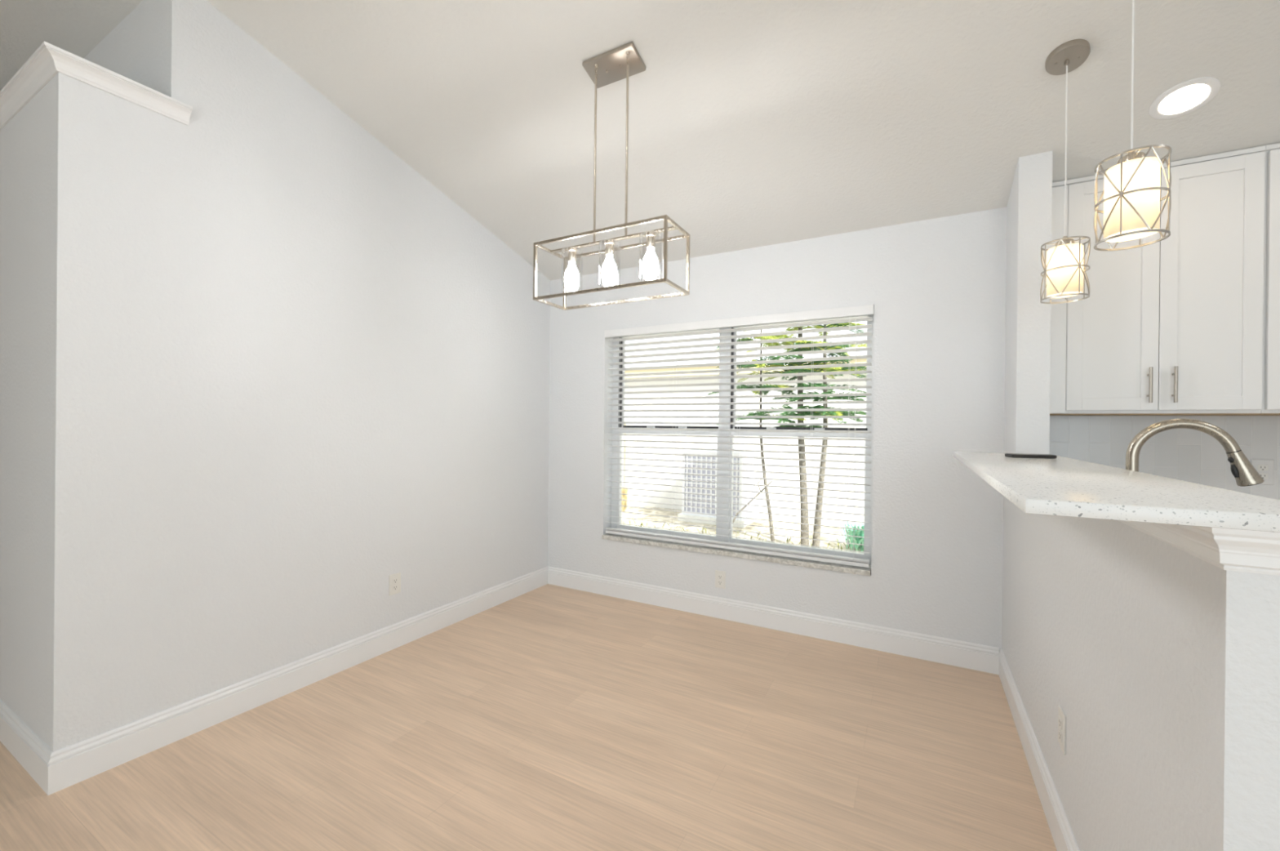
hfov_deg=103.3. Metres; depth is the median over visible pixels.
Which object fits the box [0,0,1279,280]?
ceiling
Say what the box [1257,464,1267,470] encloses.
receptacle
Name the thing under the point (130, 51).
wall
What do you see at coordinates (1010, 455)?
smartphone
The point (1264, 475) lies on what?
receptacle
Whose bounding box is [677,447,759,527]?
air conditioner
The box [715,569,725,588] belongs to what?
wall outlet
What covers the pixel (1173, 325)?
upper cabinet
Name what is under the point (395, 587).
receptacle
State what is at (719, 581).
receptacle
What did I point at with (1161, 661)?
wall
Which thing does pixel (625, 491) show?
dry shrub
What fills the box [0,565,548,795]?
baseboard
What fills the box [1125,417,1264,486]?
kitchen faucet
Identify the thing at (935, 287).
wall
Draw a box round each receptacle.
[392,577,398,583]
[392,584,398,590]
[717,573,722,578]
[717,579,722,584]
[1058,715,1062,728]
[1058,728,1062,742]
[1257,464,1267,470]
[1258,472,1267,479]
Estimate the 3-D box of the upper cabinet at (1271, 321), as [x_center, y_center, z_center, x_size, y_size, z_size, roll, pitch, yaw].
[3.022,-0.604,2.059,0.776,1.122,0.382,1,0,29]
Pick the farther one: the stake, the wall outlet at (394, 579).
the stake
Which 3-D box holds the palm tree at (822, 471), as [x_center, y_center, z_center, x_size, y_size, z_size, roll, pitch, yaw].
[2.146,-0.096,5.882,1.372,3.203,1.300,1,0,-11]
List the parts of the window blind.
ladder cord, ladder cord, rail, ladder cord, ladder cord, lift cord, ladder cord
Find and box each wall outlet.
[388,572,400,595]
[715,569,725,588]
[1057,704,1066,754]
[1250,458,1274,484]
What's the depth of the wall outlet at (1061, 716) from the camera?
1.54 m
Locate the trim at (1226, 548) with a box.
[1117,520,1279,575]
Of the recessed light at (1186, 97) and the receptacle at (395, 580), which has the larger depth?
the receptacle at (395, 580)
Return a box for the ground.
[621,504,862,552]
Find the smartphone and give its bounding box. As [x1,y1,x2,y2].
[1004,453,1057,457]
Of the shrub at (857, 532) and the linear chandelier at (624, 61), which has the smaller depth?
the linear chandelier at (624, 61)
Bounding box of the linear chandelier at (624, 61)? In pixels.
[533,41,689,310]
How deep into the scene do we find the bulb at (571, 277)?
2.18 m
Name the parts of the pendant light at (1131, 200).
lamp shade, cord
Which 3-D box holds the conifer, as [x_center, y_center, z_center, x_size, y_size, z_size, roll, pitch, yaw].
[1.893,-0.399,6.002,1.639,3.801,1.828,1,0,-24]
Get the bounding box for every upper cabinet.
[1049,145,1265,415]
[1234,142,1279,415]
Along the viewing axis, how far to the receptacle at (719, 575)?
3.40 m
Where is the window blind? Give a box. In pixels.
[604,304,873,567]
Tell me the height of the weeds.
0.130 m
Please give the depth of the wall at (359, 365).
2.52 m
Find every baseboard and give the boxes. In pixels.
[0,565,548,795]
[547,566,999,674]
[998,648,1079,850]
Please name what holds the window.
in the wall at (935, 287)
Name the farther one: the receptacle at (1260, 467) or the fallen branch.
the fallen branch
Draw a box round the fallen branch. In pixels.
[733,475,772,522]
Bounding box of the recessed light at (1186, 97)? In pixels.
[1148,76,1220,119]
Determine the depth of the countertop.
0.88 m
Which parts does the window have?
sash, sash, sill, sash, sash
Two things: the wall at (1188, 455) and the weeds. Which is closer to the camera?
the wall at (1188, 455)
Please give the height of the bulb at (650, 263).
0.183 m
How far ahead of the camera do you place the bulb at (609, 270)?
2.09 m
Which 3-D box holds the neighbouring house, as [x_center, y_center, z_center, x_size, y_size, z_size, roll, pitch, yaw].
[2.289,-0.454,11.706,27.200,3.900,6.800,1,0,29]
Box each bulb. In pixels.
[561,247,582,287]
[601,240,617,281]
[639,231,662,275]
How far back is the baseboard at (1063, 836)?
1.80 m
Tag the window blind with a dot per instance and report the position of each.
(855, 311)
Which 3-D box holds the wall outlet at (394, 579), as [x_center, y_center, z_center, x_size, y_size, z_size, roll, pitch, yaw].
[-1.402,0.906,2.897,0.008,0.117,0.073,1,0,29]
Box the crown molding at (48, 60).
[0,41,192,130]
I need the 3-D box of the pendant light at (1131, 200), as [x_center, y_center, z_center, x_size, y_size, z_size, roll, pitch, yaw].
[1.259,-1.014,1.293,0.142,1.090,0.142,1,0,29]
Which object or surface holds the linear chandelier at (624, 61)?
hanging from the ceiling
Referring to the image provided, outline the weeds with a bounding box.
[623,517,849,551]
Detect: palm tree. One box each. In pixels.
[707,329,818,542]
[763,322,866,547]
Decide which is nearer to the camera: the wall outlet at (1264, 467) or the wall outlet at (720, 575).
the wall outlet at (1264, 467)
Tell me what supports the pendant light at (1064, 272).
hanging from the ceiling
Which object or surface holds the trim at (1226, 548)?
attached to the wall at (1161, 661)
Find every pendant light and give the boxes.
[1040,39,1090,303]
[1093,0,1171,251]
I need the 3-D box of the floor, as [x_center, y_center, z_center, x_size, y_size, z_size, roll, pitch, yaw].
[-1.340,1.336,0.735,10.600,0.120,7.280,1,0,29]
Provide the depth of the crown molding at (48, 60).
1.86 m
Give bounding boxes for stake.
[623,423,626,511]
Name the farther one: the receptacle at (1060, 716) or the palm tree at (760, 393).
the palm tree at (760, 393)
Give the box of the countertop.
[953,451,1279,532]
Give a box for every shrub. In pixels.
[621,486,628,511]
[831,519,863,551]
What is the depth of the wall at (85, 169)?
1.88 m
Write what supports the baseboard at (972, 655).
attached to the wall at (935, 287)
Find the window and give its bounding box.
[601,308,874,575]
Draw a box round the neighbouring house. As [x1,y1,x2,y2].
[622,320,866,527]
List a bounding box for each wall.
[0,72,170,751]
[83,0,158,91]
[157,0,550,709]
[547,206,1006,651]
[1001,151,1279,850]
[1048,415,1279,499]
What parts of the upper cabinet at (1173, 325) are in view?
door, handle, panel, trim, handle, door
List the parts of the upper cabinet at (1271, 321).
panel, door, trim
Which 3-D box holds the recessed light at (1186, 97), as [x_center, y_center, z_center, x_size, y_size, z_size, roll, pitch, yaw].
[2.120,-1.271,1.974,0.188,0.051,0.188,1,0,-17]
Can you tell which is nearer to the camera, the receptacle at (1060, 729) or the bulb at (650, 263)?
the receptacle at (1060, 729)
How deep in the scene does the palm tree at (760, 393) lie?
6.13 m
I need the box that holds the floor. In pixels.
[0,583,1057,850]
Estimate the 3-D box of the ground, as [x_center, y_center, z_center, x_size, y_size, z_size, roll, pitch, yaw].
[9.586,1.653,22.997,80.000,0.200,41.570,1,0,29]

